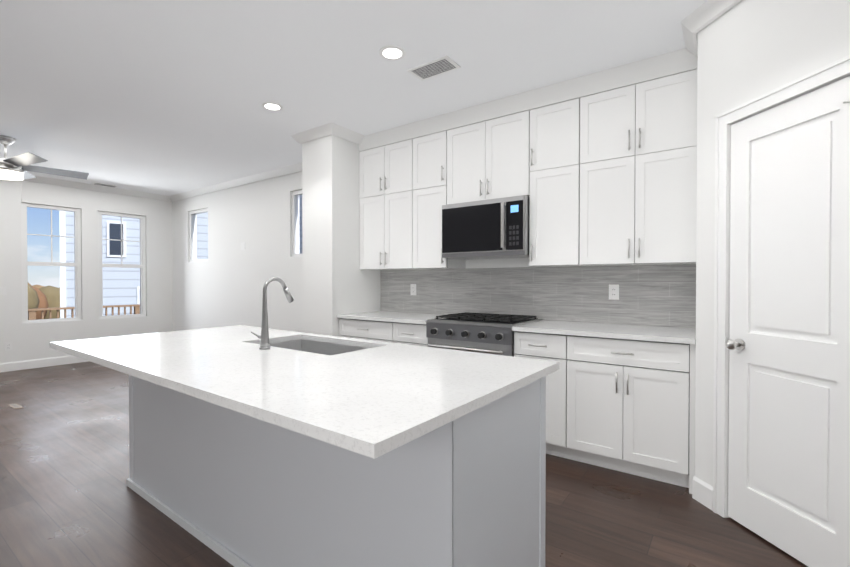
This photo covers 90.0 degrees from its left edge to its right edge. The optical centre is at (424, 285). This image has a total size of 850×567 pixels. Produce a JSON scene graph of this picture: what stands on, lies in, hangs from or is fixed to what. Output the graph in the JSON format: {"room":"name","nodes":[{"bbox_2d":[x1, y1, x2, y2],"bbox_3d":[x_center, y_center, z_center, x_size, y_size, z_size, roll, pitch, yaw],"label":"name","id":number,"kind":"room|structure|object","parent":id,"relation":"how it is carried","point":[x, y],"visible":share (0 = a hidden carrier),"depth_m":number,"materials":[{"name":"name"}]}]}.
{"room":"kitchen","nodes":[
{"label":"kitchen","id":0,"kind":"room"},
{"bbox_2d":[0,179,172,362],"bbox_3d":[-6.617,-0.167,4.624,0.150,2.710,7.500,0,1,36],"label":"wall","id":1,"kind":"structure","parent":0,"point":[30,341],"depth_m":6.48,"materials":[{"name":"paint"}]},
{"bbox_2d":[5,342,11,350],"bbox_3d":[-5.683,0.836,5.798,0.008,0.115,0.072,0,1,36],"label":"outlet","id":2,"kind":"object","parent":1,"relation":"attached to","point":[8,346],"visible":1,"depth_m":5.80,"materials":[{"name":"white plastic"}]},
{"bbox_2d":[0,355,87,372],"bbox_3d":[-6.541,1.126,4.601,0.016,0.125,7.170,0,1,36],"label":"baseboard","id":3,"kind":"structure","parent":1,"relation":"attached to","point":[32,364],"depth_m":6.04,"materials":[{"name":"white wood"}]},
{"bbox_2d":[21,203,82,323],"bbox_3d":[-5.443,-0.306,6.205,0.090,1.696,0.680,0,1,36],"label":"window","id":4,"kind":"structure","parent":1,"relation":"in","point":[25,263],"depth_m":6.20,"materials":[{"name":"white plastic"}]},
{"bbox_2d":[23,176,171,201],"bbox_3d":[-6.497,-1.481,4.580,0.080,0.080,7.110,0,1,36],"label":"crown molding","id":5,"kind":"structure","parent":1,"relation":"attached to","point":[39,179],"depth_m":6.55,"materials":[{"name":"white wood"}]},
{"bbox_2d":[98,211,146,319],"bbox_3d":[-4.930,-0.313,6.920,0.090,1.696,0.680,0,1,36],"label":"window","id":6,"kind":"structure","parent":1,"relation":"in","point":[142,265],"depth_m":6.93,"materials":[{"name":"white plastic"}]},
{"bbox_2d":[302,135,379,335],"bbox_3d":[-0.866,-0.165,4.494,0.444,2.710,0.700,0,1,36],"label":"wall","id":7,"kind":"structure","parent":0,"point":[337,280],"depth_m":4.22,"materials":[{"name":"paint"}]},
{"bbox_2d":[295,122,338,143],"bbox_3d":[-1.053,-1.477,4.135,0.504,0.080,0.080,0,1,36],"label":"crown molding","id":8,"kind":"structure","parent":7,"relation":"attached to","point":[328,129],"depth_m":4.11,"materials":[{"name":"white wood"}]},
{"bbox_2d":[336,126,363,144],"bbox_3d":[-0.747,-1.477,4.196,0.080,0.080,0.355,0,1,36],"label":"crown molding","id":9,"kind":"structure","parent":7,"relation":"attached to","point":[344,133],"depth_m":4.19,"materials":[{"name":"white wood"}]},
{"bbox_2d":[0,0,706,195],"bbox_3d":[-2.110,-1.538,1.372,11.250,0.100,7.500,0,1,36],"label":"ceiling","id":10,"kind":"structure","parent":0,"point":[166,97],"depth_m":2.94,"materials":[{"name":"paint"}]},
{"bbox_2d":[0,135,88,200],"bbox_3d":[-4.297,-1.197,4.391,1.308,0.644,1.301,0,1,36],"label":"ceiling fan","id":11,"kind":"object","parent":10,"relation":"hanging from","point":[16,168],"visible":1,"depth_m":4.37,"materials":[{"name":"silver metal"}]},
{"bbox_2d":[92,182,117,187],"bbox_3d":[-4.906,-1.536,6.521,0.140,0.009,0.300,0,1,36],"label":"ceiling vent","id":12,"kind":"object","parent":10,"relation":"in","point":[102,184],"visible":1,"depth_m":6.49,"materials":[{"name":"white metal"}]},
{"bbox_2d":[262,102,282,110],"bbox_3d":[-1.288,-1.507,3.588,0.170,0.007,0.170,0,1,36],"label":"recessed light","id":13,"kind":"object","parent":10,"relation":"in","point":[272,106],"visible":1,"depth_m":3.58,"materials":[{"name":"white plastic"}]},
{"bbox_2d":[379,45,405,59],"bbox_3d":[-0.211,-1.498,2.745,0.170,0.007,0.170,0,1,36],"label":"recessed light","id":14,"kind":"object","parent":10,"relation":"in","point":[390,52],"visible":1,"depth_m":2.73,"materials":[{"name":"white plastic"}]},
{"bbox_2d":[407,55,460,80],"bbox_3d":[0.060,-1.500,2.946,0.330,0.009,0.180,0,1,36],"label":"ceiling vent","id":15,"kind":"object","parent":10,"relation":"in","point":[435,67],"visible":1,"depth_m":2.93,"materials":[{"name":"white metal"}]},
{"bbox_2d":[359,48,697,151],"bbox_3d":[0.618,-1.439,3.640,2.946,0.145,0.335,0,1,36],"label":"crown molding","id":16,"kind":"structure","parent":10,"relation":"attached to","point":[663,65],"depth_m":3.21,"materials":[{"name":"paint"}]},
{"bbox_2d":[172,171,536,331],"bbox_3d":[0.035,-0.164,4.370,11.250,2.710,0.150,0,1,36],"label":"wall","id":17,"kind":"structure","parent":0,"point":[223,286],"depth_m":6.22,"materials":[{"name":"paint"}]},
{"bbox_2d":[188,208,207,262],"bbox_3d":[-3.711,-0.809,7.018,0.670,0.866,0.090,0,1,36],"label":"window","id":18,"kind":"structure","parent":17,"relation":"in","point":[192,239],"depth_m":7.18,"materials":[{"name":"white plastic"}]},
{"bbox_2d":[169,163,301,200],"bbox_3d":[-2.635,-1.497,6.134,4.360,0.080,0.080,0,1,36],"label":"crown molding","id":19,"kind":"structure","parent":17,"relation":"attached to","point":[294,168],"depth_m":6.14,"materials":[{"name":"white wood"}]},
{"bbox_2d":[290,190,302,257],"bbox_3d":[-1.469,-0.793,5.407,0.670,0.866,0.090,0,1,36],"label":"window","id":20,"kind":"structure","parent":17,"relation":"in","point":[295,194],"depth_m":5.58,"materials":[{"name":"white plastic"}]},
{"bbox_2d":[359,137,418,269],"bbox_3d":[-0.276,-0.767,4.288,0.747,1.212,0.333,0,1,36],"label":"upper cabinet","id":21,"kind":"object","parent":17,"relation":"attached to","point":[388,174],"depth_m":4.13,"materials":[{"name":"white wood"}]},
{"bbox_2d":[419,129,465,268],"bbox_3d":[0.133,-0.764,3.994,0.503,1.212,0.333,0,1,36],"label":"upper cabinet","id":22,"kind":"object","parent":17,"relation":"attached to","point":[436,150],"depth_m":3.83,"materials":[{"name":"white wood"}]},
{"bbox_2d":[451,113,518,203],"bbox_3d":[0.597,-1.034,3.658,0.884,0.665,0.333,0,1,36],"label":"upper cabinet","id":23,"kind":"object","parent":17,"relation":"attached to","point":[486,152],"depth_m":3.51,"materials":[{"name":"white wood"}]},
{"bbox_2d":[442,195,529,259],"bbox_3d":[0.559,-0.465,3.611,0.754,0.458,0.458,0,1,36],"label":"microwave","id":24,"kind":"object","parent":23,"relation":"attached to","point":[497,228],"visible":1,"depth_m":3.43,"materials":[{"name":"silver metal"}]},
{"bbox_2d":[380,264,695,328],"bbox_3d":[0.712,0.083,3.787,2.944,0.477,0.011,0,1,36],"label":"backsplash","id":25,"kind":"structure","parent":17,"relation":"attached to","point":[658,295],"depth_m":3.51,"materials":[{"name":"tile"}]},
{"bbox_2d":[410,284,415,294],"bbox_3d":[-0.120,0.046,4.372,0.072,0.115,0.008,0,1,36],"label":"outlet","id":26,"kind":"object","parent":25,"relation":"attached to","point":[413,289],"visible":1,"depth_m":4.37,"materials":[{"name":"white plastic"}]},
{"bbox_2d":[609,285,618,299],"bbox_3d":[1.444,0.052,3.249,0.072,0.115,0.008,0,1,36],"label":"outlet","id":27,"kind":"object","parent":25,"relation":"attached to","point":[613,292],"visible":1,"depth_m":3.25,"materials":[{"name":"white plastic"}]},
{"bbox_2d":[519,95,594,266],"bbox_3d":[1.061,-0.757,3.327,0.503,1.212,0.333,0,1,36],"label":"upper cabinet","id":28,"kind":"object","parent":17,"relation":"attached to","point":[555,139],"depth_m":3.18,"materials":[{"name":"white wood"}]},
{"bbox_2d":[591,69,696,265],"bbox_3d":[1.489,-0.754,3.020,0.795,1.212,0.333,0,1,36],"label":"upper cabinet","id":29,"kind":"object","parent":17,"relation":"attached to","point":[607,178],"depth_m":2.83,"materials":[{"name":"white wood"}]},
{"bbox_2d":[0,361,807,566],"bbox_3d":[-2.110,1.271,1.400,11.250,0.100,7.500,0,1,36],"label":"floor","id":30,"kind":"structure","parent":0,"point":[69,497],"depth_m":2.31,"materials":[{"name":"brown wood"}]},
{"bbox_2d":[8,403,22,408],"bbox_3d":[-4.031,1.190,4.184,0.240,0.005,0.060,0,1,36],"label":"floor vent","id":31,"kind":"object","parent":30,"relation":"in","point":[15,406],"visible":1,"depth_m":4.16,"materials":[{"name":"beige metal"}]},
{"bbox_2d":[79,357,550,566],"bbox_3d":[-0.714,0.777,2.058,2.347,0.875,0.942,0,1,37],"label":"kitchen island","id":32,"kind":"object","parent":30,"relation":"on","point":[264,445],"depth_m":1.56,"materials":[{"name":"wood"}]},
{"bbox_2d":[49,325,559,460],"bbox_3d":[-0.739,0.325,2.014,2.400,0.029,1.090,0,1,37],"label":"island countertop","id":33,"kind":"structure","parent":32,"relation":"on","point":[384,397],"depth_m":1.45,"materials":[{"name":"white stone"}]},
{"bbox_2d":[249,277,293,348],"bbox_3d":[-0.768,0.133,2.145,0.128,0.350,0.190,0,1,37],"label":"faucet","id":34,"kind":"object","parent":33,"relation":"on","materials":[{"name":"metal"}]},
{"bbox_2d":[285,337,368,352],"bbox_3d":[-0.592,0.438,2.255,0.744,0.226,0.414,0,1,37],"label":"sink","id":35,"kind":"object","parent":33,"relation":"in","point":[314,344],"depth_m":2.52,"materials":[{"name":"silver metal"}]},
{"bbox_2d":[337,311,440,346],"bbox_3d":[-0.237,0.742,4.079,1.063,0.905,0.651,0,1,36],"label":"base cabinet","id":36,"kind":"object","parent":30,"relation":"on","point":[399,327],"visible":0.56,"depth_m":3.84,"materials":[{"name":"white wood"}]},
{"bbox_2d":[337,311,440,323],"bbox_3d":[-0.238,0.304,4.074,1.063,0.030,0.633,0,1,36],"label":"countertop","id":37,"kind":"structure","parent":36,"relation":"on","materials":[{"name":"stone"}]},
{"bbox_2d":[426,312,542,356],"bbox_3d":[0.487,0.728,3.524,0.754,0.943,0.681,0,1,36],"label":"range","id":38,"kind":"object","parent":30,"relation":"on","point":[488,333],"visible":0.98,"depth_m":3.29,"materials":[{"name":"silver metal"}]},
{"bbox_2d":[512,320,695,493],"bbox_3d":[1.266,0.752,2.999,1.115,0.905,0.651,0,1,36],"label":"base cabinet","id":39,"kind":"object","parent":30,"relation":"on","point":[620,397],"visible":0.83,"depth_m":2.69,"materials":[{"name":"white wood"}]},
{"bbox_2d":[512,320,695,343],"bbox_3d":[1.266,0.315,2.994,1.115,0.030,0.633,0,1,36],"label":"countertop","id":40,"kind":"structure","parent":39,"relation":"on","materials":[{"name":"stone"}]},
{"bbox_2d":[695,0,849,485],"bbox_3d":[1.827,-0.130,1.018,0.120,2.710,2.840,0,1,-9],"label":"wall","id":41,"kind":"structure","parent":0,"point":[748,50],"depth_m":2.19,"materials":[{"name":"paint"}]},
{"bbox_2d":[692,476,712,510],"bbox_3d":[1.760,1.163,1.021,0.016,0.125,2.840,0,1,-9],"label":"baseboard","id":42,"kind":"structure","parent":41,"relation":"attached to","point":[702,492],"depth_m":2.35,"materials":[{"name":"white wood"}]},
{"bbox_2d":[681,0,741,56],"bbox_3d":[1.808,-1.446,1.120,2.088,0.080,2.370,0,1,36],"label":"crown molding","id":43,"kind":"structure","parent":41,"relation":"attached to","point":[698,19],"depth_m":2.32,"materials":[{"name":"white wood"}]},
{"bbox_2d":[713,55,849,517],"bbox_3d":[1.670,0.161,1.910,0.139,2.110,0.742,0,1,-9],"label":"door frame","id":44,"kind":"structure","parent":41,"relation":"attached to","point":[832,72],"depth_m":2.21,"materials":[{"name":"white wood"}]},
{"bbox_2d":[725,76,849,566],"bbox_3d":[1.608,0.191,1.897,0.107,2.026,0.612,0,1,-9],"label":"pantry door","id":45,"kind":"structure","parent":41,"relation":"in","point":[787,344],"depth_m":1.88,"materials":[{"name":"white wood"}]},
{"label":"outside","id":46,"kind":"structure","parent":0,"visible":0},
{"bbox_3d":[-10.485,4.135,19.638,120.000,0.200,140.000,0,1,36],"label":"ground","id":47,"kind":"structure","parent":46,"visible":0},
{"bbox_2d":[28,283,59,319],"bbox_3d":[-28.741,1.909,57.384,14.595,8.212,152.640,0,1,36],"label":"tree","id":48,"kind":"object","parent":47,"relation":"on","point":[37,295],"depth_m":43.59,"materials":[{"name":"plant"}]},
{"bbox_2d":[28,304,139,319],"bbox_3d":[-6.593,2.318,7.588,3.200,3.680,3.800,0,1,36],"label":"railing","id":49,"kind":"object","parent":47,"relation":"on","point":[31,315],"depth_m":8.89,"materials":[{"name":"brown wood"}]},
{"bbox_2d":[59,210,207,317],"bbox_3d":[-9.692,-2.118,15.052,5.200,12.400,5.600,0,1,-37],"label":"house","id":50,"kind":"structure","parent":47,"relation":"on","point":[114,293],"depth_m":12.40,"materials":[{"name":"white"}]},
{"bbox_2d":[299,195,302,253],"bbox_3d":[-1.474,-2.420,20.116,30.600,12.900,9.600,0,1,36],"label":"house","id":51,"kind":"structure","parent":47,"relation":"on","point":[300,214],"depth_m":17.11,"materials":[{"name":"white"}]}
]}

